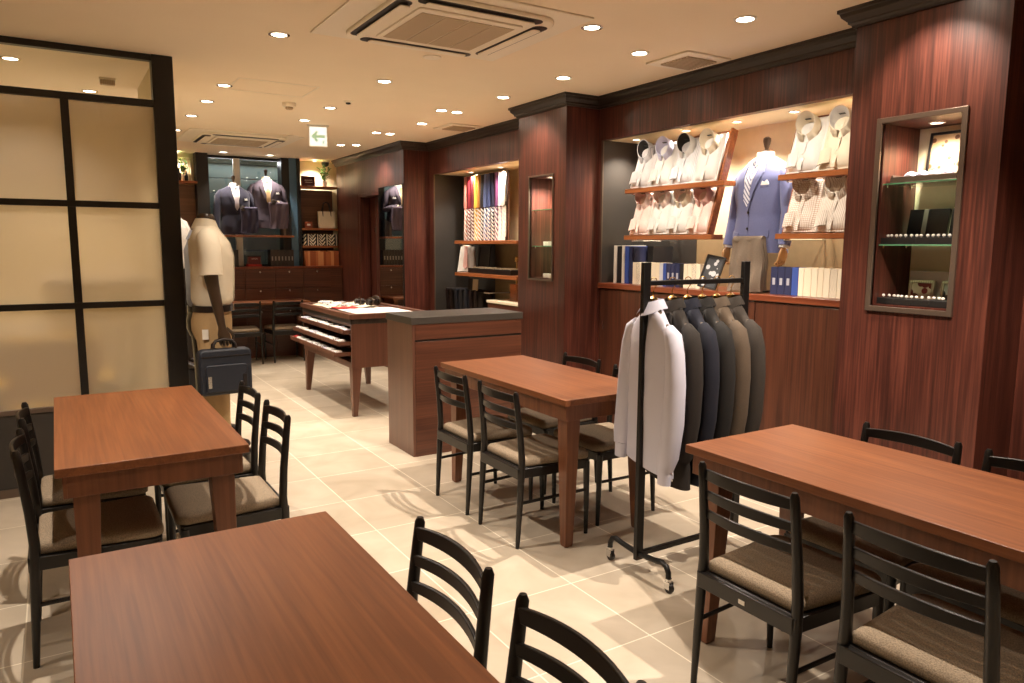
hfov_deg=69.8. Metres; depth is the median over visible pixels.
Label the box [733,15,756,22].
recessed light
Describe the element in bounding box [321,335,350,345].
tray
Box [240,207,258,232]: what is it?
trousers
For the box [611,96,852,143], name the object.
niche
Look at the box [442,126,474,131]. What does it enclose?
grille
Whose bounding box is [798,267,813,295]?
book
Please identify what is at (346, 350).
tray
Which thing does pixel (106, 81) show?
box
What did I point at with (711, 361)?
jacket
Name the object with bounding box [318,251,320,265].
book
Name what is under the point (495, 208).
necktie
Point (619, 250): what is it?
book
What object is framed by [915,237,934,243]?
tray
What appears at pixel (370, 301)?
belt
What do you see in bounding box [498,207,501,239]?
necktie
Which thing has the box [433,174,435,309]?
trim
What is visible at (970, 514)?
dining table
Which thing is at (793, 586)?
dining chair
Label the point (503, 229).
necktie
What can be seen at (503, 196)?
necktie
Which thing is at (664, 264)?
book
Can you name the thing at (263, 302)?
desk
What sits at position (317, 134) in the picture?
exit sign
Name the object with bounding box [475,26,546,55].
outlet
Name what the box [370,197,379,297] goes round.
door
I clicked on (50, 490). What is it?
dining chair
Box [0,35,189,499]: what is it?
wall
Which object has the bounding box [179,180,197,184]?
shelf board
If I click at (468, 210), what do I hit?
necktie
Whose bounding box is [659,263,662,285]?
book
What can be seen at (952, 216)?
box
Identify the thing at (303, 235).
booklet
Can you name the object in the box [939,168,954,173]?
tie
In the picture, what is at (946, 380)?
wall
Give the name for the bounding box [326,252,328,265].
book
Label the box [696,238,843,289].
niche
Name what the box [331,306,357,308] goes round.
cloth
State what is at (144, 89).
wall
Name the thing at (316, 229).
shelf board
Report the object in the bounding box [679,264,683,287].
book
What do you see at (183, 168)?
potted plant
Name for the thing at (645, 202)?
shirt
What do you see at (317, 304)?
cloth
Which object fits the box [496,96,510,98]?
recessed light
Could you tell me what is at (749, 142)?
niche
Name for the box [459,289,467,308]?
trousers
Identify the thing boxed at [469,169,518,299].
wall
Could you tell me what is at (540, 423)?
dining chair
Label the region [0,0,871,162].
ceiling
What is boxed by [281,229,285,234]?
book
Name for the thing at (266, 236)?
display shelf
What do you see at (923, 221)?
box
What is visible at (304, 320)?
cloth
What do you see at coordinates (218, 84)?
recessed light
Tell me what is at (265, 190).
mannequin
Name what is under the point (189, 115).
recessed light
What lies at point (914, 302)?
tray
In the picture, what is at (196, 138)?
outlet
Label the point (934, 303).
tray
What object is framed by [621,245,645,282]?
book
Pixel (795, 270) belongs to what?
book
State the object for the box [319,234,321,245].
booklet
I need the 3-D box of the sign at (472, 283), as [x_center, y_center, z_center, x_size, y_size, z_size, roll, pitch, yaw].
[-0.414,-0.599,7.819,0.014,0.132,0.210,-4,9,-31]
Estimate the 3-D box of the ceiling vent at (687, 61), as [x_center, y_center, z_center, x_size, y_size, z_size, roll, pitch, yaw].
[1.073,-1.701,4.476,0.360,0.022,0.360,-4,9,-31]
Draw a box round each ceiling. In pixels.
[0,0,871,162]
[439,160,518,175]
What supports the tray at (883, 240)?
on the display case at (905, 150)
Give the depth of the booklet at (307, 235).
9.88 m
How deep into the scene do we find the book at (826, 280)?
4.17 m
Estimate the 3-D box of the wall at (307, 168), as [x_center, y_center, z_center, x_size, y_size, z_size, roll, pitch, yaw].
[-3.323,-1.135,9.864,3.600,2.590,0.080,-4,9,-31]
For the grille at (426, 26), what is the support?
attached to the air conditioner at (489, 30)
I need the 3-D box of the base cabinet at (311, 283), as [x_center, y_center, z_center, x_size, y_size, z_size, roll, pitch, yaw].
[-3.525,-0.383,9.552,2.623,1.180,0.400,-4,9,-31]
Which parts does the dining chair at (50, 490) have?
post, post, seat frame, seat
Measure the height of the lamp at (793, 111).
0.006 m
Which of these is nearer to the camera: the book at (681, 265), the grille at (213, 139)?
the book at (681, 265)
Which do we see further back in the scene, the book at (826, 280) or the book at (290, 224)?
the book at (290, 224)
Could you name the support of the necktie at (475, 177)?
hanging from the rack at (507, 202)
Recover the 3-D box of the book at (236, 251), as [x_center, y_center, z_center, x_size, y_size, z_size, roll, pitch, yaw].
[-3.537,-1.066,9.396,0.040,0.215,0.160,-4,9,-31]
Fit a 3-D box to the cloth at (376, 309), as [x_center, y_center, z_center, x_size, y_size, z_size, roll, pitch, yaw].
[-1.247,-0.282,6.647,0.520,0.016,0.500,-4,9,-31]
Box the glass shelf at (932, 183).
[889,180,956,187]
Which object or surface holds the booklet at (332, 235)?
on the shelf board at (302, 246)
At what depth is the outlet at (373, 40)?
4.04 m
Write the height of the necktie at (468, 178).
0.348 m
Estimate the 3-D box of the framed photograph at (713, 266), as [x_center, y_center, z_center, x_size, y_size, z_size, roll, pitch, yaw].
[1.325,-0.461,4.874,0.074,0.238,0.176,-6,10,-39]
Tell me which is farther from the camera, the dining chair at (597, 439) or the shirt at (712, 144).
the shirt at (712, 144)
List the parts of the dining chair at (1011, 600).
leg, seat frame, seat, post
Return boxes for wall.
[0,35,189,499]
[137,67,150,99]
[177,153,337,250]
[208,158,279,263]
[336,149,429,366]
[429,47,1023,480]
[435,174,468,309]
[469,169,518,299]
[831,0,1023,476]
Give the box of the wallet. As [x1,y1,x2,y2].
[304,221,311,227]
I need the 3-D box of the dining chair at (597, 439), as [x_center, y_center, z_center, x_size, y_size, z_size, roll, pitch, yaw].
[0.526,0.553,4.117,0.463,0.778,0.441,-4,9,-31]
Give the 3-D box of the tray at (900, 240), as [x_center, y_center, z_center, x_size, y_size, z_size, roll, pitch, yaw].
[1.866,-0.469,3.428,0.085,0.030,0.085,-4,9,-31]
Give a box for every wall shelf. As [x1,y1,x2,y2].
[455,240,517,244]
[455,272,517,279]
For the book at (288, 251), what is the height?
0.215 m
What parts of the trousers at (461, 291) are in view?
trouser leg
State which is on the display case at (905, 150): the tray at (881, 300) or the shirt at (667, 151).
the tray at (881, 300)
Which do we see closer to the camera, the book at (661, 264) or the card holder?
the card holder
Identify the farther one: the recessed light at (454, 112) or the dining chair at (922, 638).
the recessed light at (454, 112)
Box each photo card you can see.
[908,280,935,299]
[940,281,948,299]
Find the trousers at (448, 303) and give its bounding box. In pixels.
[445,287,462,309]
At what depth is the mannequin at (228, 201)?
9.21 m
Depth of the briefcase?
4.36 m
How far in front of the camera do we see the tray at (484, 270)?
7.31 m
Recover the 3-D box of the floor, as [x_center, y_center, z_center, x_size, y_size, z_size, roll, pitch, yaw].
[-1.750,0.972,4.021,7.500,0.050,12.800,-4,9,-31]
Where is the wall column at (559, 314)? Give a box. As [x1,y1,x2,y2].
[518,106,599,371]
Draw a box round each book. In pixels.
[235,250,238,266]
[268,250,273,265]
[274,250,277,265]
[277,250,280,265]
[280,250,283,265]
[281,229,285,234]
[284,250,287,265]
[287,250,290,265]
[289,217,291,235]
[290,250,293,265]
[303,251,307,265]
[308,251,309,265]
[310,251,312,265]
[313,251,315,265]
[316,251,317,265]
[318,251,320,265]
[320,251,323,265]
[323,251,325,265]
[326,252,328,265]
[327,251,333,265]
[334,251,335,265]
[336,251,338,265]
[613,245,621,282]
[617,246,621,282]
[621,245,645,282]
[624,246,646,283]
[629,247,646,283]
[632,262,636,283]
[636,262,639,283]
[652,263,655,279]
[656,263,659,279]
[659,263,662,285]
[663,263,665,285]
[666,263,670,286]
[670,263,683,286]
[675,263,688,286]
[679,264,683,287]
[683,264,687,287]
[687,264,691,287]
[691,264,695,287]
[695,264,706,288]
[770,267,777,293]
[777,267,784,294]
[784,267,792,294]
[791,267,810,295]
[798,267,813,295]
[803,268,811,296]
[810,268,817,296]
[817,268,826,296]
[822,268,841,297]
[829,269,837,297]
[836,269,841,298]
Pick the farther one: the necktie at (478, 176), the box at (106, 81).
the necktie at (478, 176)
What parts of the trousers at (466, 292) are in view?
trouser leg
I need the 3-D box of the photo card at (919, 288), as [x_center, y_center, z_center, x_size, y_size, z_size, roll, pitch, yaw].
[1.984,-0.242,3.562,0.031,0.110,0.120,-4,9,-31]
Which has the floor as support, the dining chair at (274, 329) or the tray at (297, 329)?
the dining chair at (274, 329)
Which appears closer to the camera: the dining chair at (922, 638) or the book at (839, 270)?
the dining chair at (922, 638)
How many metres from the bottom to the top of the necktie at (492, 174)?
0.348 m
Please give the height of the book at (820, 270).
0.165 m
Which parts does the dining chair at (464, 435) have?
post, post, seat frame, seat, leg, leg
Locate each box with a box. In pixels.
[99,77,115,85]
[246,255,261,266]
[301,176,314,185]
[899,208,951,237]
[941,208,953,236]
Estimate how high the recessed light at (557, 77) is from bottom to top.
0.007 m
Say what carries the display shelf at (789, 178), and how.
attached to the niche at (749, 142)
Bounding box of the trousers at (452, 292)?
[450,288,455,308]
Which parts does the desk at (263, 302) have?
panel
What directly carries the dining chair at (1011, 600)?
on the floor
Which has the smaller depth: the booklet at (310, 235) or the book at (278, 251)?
the book at (278, 251)
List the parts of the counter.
panel, drawer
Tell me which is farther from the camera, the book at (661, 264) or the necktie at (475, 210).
the necktie at (475, 210)
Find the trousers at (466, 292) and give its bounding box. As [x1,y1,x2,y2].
[464,289,481,308]
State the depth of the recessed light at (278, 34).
3.94 m
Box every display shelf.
[224,235,293,237]
[624,187,724,240]
[625,128,738,194]
[775,189,843,240]
[778,114,847,182]
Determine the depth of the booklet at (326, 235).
10.01 m
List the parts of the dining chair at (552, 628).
post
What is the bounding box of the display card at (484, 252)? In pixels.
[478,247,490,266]
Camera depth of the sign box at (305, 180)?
9.79 m
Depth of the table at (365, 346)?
6.36 m
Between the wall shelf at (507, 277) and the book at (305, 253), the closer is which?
the wall shelf at (507, 277)
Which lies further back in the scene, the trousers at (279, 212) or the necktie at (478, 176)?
the trousers at (279, 212)
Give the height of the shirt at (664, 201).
0.344 m
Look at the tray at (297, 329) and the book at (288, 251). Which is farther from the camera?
the book at (288, 251)
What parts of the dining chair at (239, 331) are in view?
seat, seat frame, leg, post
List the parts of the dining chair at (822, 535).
seat, seat frame, post, leg, post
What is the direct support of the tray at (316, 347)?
on the table at (365, 346)
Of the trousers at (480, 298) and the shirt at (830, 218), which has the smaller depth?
the shirt at (830, 218)
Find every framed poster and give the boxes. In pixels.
[178,157,191,180]
[925,130,960,172]
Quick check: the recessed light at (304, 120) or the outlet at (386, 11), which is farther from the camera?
the recessed light at (304, 120)
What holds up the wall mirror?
attached to the wall at (410, 168)
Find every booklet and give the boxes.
[302,234,306,245]
[306,234,309,245]
[309,234,312,245]
[313,234,315,245]
[316,234,318,245]
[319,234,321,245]
[322,234,324,245]
[325,234,327,245]
[328,234,331,245]
[331,234,334,245]
[334,234,337,245]
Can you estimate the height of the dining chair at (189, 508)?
0.778 m
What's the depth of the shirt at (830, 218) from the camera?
4.08 m
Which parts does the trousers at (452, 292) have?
trouser leg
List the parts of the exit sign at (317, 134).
lit panel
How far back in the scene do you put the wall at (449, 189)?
8.34 m
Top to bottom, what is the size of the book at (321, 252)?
0.193 m
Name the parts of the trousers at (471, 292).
trouser leg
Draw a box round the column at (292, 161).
[288,158,298,265]
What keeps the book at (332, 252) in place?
on the base cabinet at (311, 283)
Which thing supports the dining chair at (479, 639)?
on the floor
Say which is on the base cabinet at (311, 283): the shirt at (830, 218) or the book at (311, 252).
the book at (311, 252)
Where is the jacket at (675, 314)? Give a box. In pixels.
[645,277,702,490]
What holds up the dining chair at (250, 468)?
on the floor
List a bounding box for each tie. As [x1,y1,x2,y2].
[904,171,916,175]
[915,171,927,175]
[927,170,940,174]
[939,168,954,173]
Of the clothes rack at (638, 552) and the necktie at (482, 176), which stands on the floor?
the clothes rack at (638, 552)
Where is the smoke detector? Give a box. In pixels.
[282,102,295,109]
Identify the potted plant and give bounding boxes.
[178,158,188,179]
[317,165,331,186]
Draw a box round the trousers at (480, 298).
[474,290,492,307]
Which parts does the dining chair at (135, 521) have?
post, post, seat frame, seat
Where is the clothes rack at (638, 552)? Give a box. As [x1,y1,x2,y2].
[606,261,760,593]
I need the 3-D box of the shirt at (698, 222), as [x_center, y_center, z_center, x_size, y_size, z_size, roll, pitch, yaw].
[1.278,-0.893,4.926,0.132,0.344,0.204,-4,9,-31]
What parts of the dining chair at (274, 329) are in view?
leg, post, seat, seat frame, leg, post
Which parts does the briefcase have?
handle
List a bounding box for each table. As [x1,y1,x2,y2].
[54,385,248,557]
[68,511,499,682]
[290,301,425,416]
[441,355,635,547]
[685,424,1023,643]
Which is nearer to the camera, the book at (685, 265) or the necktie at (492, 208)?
the book at (685, 265)
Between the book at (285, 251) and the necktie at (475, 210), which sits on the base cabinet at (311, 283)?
the book at (285, 251)
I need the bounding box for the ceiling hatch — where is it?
[226,77,319,97]
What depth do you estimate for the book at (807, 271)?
4.28 m
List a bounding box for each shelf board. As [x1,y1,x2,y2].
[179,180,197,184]
[301,186,336,189]
[302,228,337,230]
[302,246,338,247]
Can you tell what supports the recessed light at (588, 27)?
in the ceiling at (209, 43)
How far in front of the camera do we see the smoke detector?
5.85 m
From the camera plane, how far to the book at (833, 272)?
4.13 m
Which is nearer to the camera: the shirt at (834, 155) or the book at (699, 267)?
the shirt at (834, 155)
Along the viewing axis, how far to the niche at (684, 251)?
5.62 m
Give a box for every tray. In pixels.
[290,335,318,343]
[293,326,325,334]
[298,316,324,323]
[303,340,334,349]
[306,330,341,339]
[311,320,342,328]
[318,346,350,356]
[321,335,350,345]
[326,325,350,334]
[468,267,517,275]
[876,297,900,303]
[880,238,897,243]
[890,170,957,182]
[893,298,915,305]
[898,238,915,243]
[911,299,931,306]
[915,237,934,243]
[929,300,946,307]
[934,237,951,243]
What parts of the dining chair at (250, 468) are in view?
leg, leg, seat frame, seat, post, post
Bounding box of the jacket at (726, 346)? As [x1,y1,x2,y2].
[696,276,735,438]
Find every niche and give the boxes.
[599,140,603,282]
[601,140,643,282]
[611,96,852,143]
[644,240,696,263]
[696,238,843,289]
[714,120,795,237]
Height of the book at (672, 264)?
0.165 m
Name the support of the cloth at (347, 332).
on the table at (365, 346)
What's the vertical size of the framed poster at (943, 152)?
0.244 m
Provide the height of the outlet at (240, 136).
0.018 m
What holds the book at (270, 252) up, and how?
on the base cabinet at (311, 283)
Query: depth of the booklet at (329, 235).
10.03 m
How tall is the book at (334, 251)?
0.202 m
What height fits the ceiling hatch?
0.002 m
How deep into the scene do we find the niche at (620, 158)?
5.78 m
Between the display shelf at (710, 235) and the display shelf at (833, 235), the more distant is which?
the display shelf at (710, 235)
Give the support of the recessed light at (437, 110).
in the ceiling at (209, 43)
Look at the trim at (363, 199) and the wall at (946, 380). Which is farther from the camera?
the trim at (363, 199)
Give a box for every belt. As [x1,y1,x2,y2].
[354,297,364,304]
[365,297,375,305]
[374,297,380,304]
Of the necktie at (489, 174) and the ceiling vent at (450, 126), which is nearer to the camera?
the ceiling vent at (450, 126)
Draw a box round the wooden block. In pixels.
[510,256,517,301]
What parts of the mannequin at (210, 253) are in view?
arm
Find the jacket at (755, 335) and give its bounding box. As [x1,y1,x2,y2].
[724,275,765,432]
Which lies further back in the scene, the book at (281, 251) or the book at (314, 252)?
the book at (314, 252)
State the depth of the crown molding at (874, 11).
4.69 m
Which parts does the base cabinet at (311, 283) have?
drawer, drawer, drawer, drawer, drawer, drawer, drawer, drawer, drawer, drawer, drawer, drawer, drawer, drawer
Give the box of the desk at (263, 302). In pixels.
[232,299,310,357]
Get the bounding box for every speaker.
[321,160,329,166]
[423,55,440,59]
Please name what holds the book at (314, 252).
on the base cabinet at (311, 283)
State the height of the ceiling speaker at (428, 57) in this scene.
0.006 m
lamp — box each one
[788,110,800,112]
[928,121,945,123]
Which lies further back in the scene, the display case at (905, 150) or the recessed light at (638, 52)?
the recessed light at (638, 52)
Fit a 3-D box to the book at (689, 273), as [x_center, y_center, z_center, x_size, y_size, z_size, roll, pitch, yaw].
[1.281,-0.456,5.105,0.130,0.165,0.039,-4,9,-31]
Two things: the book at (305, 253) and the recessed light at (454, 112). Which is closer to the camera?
the recessed light at (454, 112)
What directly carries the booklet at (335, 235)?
on the shelf board at (302, 246)
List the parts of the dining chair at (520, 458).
post, post, seat frame, seat, leg, leg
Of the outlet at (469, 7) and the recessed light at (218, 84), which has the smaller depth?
the outlet at (469, 7)
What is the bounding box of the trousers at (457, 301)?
[454,288,467,308]
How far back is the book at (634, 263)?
5.55 m
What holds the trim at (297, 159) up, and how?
attached to the wall at (307, 168)
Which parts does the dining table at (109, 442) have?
leg, leg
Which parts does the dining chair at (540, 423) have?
leg, seat, seat frame, post, post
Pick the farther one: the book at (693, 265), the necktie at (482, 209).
the necktie at (482, 209)
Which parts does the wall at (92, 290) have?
floor rail, rail, kick panel, frosted pane, frosted pane, frosted pane, rail, rail, rail, rail, frosted pane, frosted pane, frosted pane, post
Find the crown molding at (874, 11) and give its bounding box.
[331,0,959,166]
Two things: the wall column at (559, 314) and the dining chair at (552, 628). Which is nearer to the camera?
the dining chair at (552, 628)
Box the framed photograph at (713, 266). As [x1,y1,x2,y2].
[697,254,726,290]
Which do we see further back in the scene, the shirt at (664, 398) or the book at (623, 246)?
the book at (623, 246)
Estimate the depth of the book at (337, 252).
10.05 m
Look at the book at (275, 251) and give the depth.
9.58 m
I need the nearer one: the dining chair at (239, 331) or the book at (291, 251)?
the dining chair at (239, 331)
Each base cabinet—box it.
[232,266,342,357]
[486,299,517,310]
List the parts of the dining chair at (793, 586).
post, leg, seat frame, post, seat, leg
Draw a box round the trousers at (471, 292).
[469,290,481,308]
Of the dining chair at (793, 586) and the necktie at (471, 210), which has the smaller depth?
the dining chair at (793, 586)
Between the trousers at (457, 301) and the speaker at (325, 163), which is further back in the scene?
the speaker at (325, 163)
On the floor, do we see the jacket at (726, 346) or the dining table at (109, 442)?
the dining table at (109, 442)
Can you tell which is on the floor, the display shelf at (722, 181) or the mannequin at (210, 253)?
the mannequin at (210, 253)
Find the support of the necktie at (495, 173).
hanging from the rack at (507, 202)
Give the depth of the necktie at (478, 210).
7.88 m
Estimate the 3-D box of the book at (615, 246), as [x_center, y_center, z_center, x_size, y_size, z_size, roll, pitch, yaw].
[0.904,-0.615,5.824,0.220,0.290,0.034,-4,9,-31]
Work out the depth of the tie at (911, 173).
3.43 m
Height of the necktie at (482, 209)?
0.353 m
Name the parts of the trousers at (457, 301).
trouser leg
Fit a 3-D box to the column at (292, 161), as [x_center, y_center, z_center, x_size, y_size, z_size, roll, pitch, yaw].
[-2.950,-1.725,9.845,0.090,1.410,0.209,-4,9,-31]
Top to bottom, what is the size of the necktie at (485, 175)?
0.348 m
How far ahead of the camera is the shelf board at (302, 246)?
9.96 m
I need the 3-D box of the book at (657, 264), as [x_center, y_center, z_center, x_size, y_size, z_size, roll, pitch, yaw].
[1.113,-0.492,5.373,0.130,0.165,0.034,-4,9,-31]
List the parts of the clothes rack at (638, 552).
post, hanging rail, post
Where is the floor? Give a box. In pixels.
[0,353,899,682]
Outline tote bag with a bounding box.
[317,202,334,227]
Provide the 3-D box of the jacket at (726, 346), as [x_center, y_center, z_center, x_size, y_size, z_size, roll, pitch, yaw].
[0.856,0.151,3.368,0.127,0.903,0.558,-2,8,-14]
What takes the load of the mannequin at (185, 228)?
on the floor
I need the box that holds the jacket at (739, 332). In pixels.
[711,276,750,435]
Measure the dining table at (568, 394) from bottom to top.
0.752 m
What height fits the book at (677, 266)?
0.165 m
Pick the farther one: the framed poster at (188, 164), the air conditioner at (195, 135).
the framed poster at (188, 164)
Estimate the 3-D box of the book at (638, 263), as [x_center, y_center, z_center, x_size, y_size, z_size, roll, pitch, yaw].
[1.002,-0.516,5.552,0.130,0.165,0.034,-4,9,-31]
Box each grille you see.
[206,136,271,146]
[376,7,522,51]
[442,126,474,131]
[661,56,716,69]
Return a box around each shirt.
[614,277,685,486]
[628,193,654,234]
[629,139,657,187]
[646,191,674,234]
[648,136,677,186]
[666,189,694,234]
[669,132,700,184]
[685,182,716,233]
[693,128,728,182]
[782,172,824,232]
[785,111,828,173]
[814,169,847,232]
[817,105,851,170]
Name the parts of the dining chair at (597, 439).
leg, seat, seat frame, leg, post, post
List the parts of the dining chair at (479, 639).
post, post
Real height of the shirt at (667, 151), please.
0.347 m
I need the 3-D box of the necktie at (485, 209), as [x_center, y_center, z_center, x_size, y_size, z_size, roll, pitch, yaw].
[-0.284,-1.232,7.768,0.032,0.353,0.072,-4,9,-31]
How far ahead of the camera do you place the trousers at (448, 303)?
8.22 m
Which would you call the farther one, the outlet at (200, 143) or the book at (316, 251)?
the book at (316, 251)
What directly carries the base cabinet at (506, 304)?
on the floor
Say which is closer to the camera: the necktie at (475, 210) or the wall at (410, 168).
the necktie at (475, 210)
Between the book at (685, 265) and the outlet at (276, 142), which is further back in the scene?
the outlet at (276, 142)
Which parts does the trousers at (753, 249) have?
trouser leg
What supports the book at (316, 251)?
on the base cabinet at (311, 283)
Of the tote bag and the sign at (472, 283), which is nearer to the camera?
the sign at (472, 283)
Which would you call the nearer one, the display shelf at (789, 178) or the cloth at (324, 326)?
the display shelf at (789, 178)
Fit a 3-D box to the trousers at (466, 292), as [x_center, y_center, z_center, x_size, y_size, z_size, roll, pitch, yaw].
[-0.411,-0.324,7.916,0.213,0.476,0.100,-4,9,-31]
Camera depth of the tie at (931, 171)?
3.34 m
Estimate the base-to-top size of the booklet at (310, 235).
0.155 m
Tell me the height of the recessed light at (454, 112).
0.007 m
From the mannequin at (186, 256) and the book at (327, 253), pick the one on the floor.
the mannequin at (186, 256)
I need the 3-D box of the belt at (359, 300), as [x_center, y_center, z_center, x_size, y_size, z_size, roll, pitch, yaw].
[-1.487,-0.390,7.159,0.090,0.086,0.086,-4,9,-31]
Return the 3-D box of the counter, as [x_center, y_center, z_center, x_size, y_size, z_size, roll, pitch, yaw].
[-0.425,0.269,5.473,0.900,0.977,0.460,-4,9,-31]
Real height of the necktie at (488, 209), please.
0.353 m
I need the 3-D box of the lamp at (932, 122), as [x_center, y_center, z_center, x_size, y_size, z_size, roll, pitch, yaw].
[1.954,-1.006,3.376,0.072,0.006,0.072,-4,9,-31]
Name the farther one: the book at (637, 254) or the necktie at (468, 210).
the necktie at (468, 210)
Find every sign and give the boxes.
[307,124,328,147]
[468,279,478,290]
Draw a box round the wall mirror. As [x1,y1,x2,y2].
[378,183,404,306]
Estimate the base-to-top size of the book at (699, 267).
0.165 m
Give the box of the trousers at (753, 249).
[727,236,767,291]
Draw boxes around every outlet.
[193,135,210,142]
[200,143,261,148]
[213,134,278,140]
[264,140,284,147]
[350,0,411,36]
[360,37,470,56]
[418,0,542,25]
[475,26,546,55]
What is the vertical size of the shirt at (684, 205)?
0.344 m
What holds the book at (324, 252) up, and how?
on the base cabinet at (311, 283)
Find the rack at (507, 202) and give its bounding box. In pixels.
[465,170,509,239]
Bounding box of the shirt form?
[457,245,475,271]
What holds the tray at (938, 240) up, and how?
on the display case at (905, 150)
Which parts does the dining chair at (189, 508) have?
leg, leg, seat, seat frame, post, post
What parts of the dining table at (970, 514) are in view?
leg, leg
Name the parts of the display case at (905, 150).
board, panel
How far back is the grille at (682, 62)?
4.44 m
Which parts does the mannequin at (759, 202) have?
neck post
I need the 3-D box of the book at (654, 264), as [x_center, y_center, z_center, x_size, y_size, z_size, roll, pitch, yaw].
[1.094,-0.496,5.404,0.130,0.165,0.034,-4,9,-31]
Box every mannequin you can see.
[181,218,195,388]
[183,229,234,429]
[188,214,250,460]
[213,175,254,234]
[247,169,288,227]
[722,137,792,266]
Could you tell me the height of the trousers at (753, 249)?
0.351 m
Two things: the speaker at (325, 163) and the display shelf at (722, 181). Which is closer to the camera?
the display shelf at (722, 181)
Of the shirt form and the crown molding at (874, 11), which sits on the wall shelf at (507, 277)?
the shirt form
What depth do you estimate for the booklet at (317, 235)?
9.94 m
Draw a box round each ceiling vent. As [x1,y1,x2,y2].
[433,123,483,131]
[646,50,730,71]
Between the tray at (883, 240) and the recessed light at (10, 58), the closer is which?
the tray at (883, 240)
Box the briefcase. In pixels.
[196,338,251,396]
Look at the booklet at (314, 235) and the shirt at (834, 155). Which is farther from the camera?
the booklet at (314, 235)
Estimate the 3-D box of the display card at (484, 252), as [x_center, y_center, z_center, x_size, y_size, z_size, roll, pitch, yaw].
[-0.299,-0.886,7.917,0.040,0.270,0.240,-4,9,-31]
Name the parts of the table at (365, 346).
leg, moulding, leg, leg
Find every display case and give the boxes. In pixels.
[527,173,553,280]
[864,105,969,316]
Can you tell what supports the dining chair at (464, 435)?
on the floor
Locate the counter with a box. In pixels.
[385,308,522,456]
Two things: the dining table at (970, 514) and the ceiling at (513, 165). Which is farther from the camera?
the ceiling at (513, 165)
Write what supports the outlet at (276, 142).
attached to the air conditioner at (195, 135)
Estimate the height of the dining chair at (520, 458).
0.778 m
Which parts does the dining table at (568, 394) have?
leg, leg, leg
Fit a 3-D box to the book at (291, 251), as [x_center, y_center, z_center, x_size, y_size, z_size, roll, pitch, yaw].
[-2.942,-1.111,9.760,0.040,0.215,0.162,-4,9,-31]
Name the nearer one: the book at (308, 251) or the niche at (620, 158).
the niche at (620, 158)
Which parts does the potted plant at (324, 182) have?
stem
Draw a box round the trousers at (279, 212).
[268,202,288,228]
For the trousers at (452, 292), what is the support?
hanging from the rail
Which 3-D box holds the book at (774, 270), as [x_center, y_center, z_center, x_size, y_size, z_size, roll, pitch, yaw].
[1.651,-0.376,4.510,0.132,0.165,0.048,-4,9,-31]
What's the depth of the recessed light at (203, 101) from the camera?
5.81 m
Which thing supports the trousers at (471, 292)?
hanging from the rail
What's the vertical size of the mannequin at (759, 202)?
0.811 m
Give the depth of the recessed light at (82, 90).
5.44 m
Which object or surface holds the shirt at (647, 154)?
on the display shelf at (722, 181)
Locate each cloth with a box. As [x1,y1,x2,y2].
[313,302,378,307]
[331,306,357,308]
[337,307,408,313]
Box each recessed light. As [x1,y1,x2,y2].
[0,56,20,60]
[81,89,97,92]
[184,114,197,116]
[199,100,214,102]
[216,83,232,86]
[268,31,289,37]
[298,119,310,121]
[323,106,336,108]
[376,79,392,82]
[435,109,447,111]
[450,111,463,113]
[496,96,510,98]
[555,76,571,79]
[581,24,602,30]
[630,50,648,55]
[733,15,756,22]
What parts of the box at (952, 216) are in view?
lid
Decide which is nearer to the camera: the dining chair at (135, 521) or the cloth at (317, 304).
the dining chair at (135, 521)
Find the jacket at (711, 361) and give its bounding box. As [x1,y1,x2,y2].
[681,276,719,486]
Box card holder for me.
[910,271,948,299]
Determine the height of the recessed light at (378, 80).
0.007 m
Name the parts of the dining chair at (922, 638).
post, seat frame, seat, post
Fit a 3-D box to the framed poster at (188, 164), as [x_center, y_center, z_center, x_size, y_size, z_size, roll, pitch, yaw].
[-4.115,-2.140,9.115,0.240,0.299,0.043,-4,9,-31]
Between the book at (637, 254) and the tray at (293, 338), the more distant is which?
the tray at (293, 338)
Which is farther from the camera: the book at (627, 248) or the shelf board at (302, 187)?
the shelf board at (302, 187)
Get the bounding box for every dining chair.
[9,428,163,668]
[16,402,147,580]
[154,381,260,540]
[164,399,290,539]
[231,301,263,363]
[263,300,304,362]
[406,516,494,669]
[434,366,532,514]
[477,380,589,548]
[505,592,645,682]
[507,352,600,494]
[552,364,654,525]
[690,461,884,682]
[782,422,962,631]
[833,511,1023,682]
[900,448,1023,632]
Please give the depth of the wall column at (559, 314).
5.75 m
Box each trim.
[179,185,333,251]
[296,158,302,265]
[358,191,377,299]
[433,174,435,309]
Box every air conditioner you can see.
[177,128,303,148]
[311,0,593,60]
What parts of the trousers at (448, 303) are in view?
trouser leg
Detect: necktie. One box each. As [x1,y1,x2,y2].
[464,177,466,209]
[464,210,466,240]
[467,177,470,208]
[467,209,470,240]
[470,176,473,208]
[470,209,473,239]
[474,176,476,208]
[474,209,476,239]
[477,175,480,207]
[477,209,480,239]
[480,175,483,207]
[480,208,483,239]
[483,174,486,207]
[483,208,486,239]
[487,173,490,207]
[487,208,490,239]
[491,173,494,206]
[491,207,494,239]
[494,172,497,206]
[494,207,497,239]
[498,172,501,206]
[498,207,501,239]
[501,171,505,205]
[501,207,505,239]

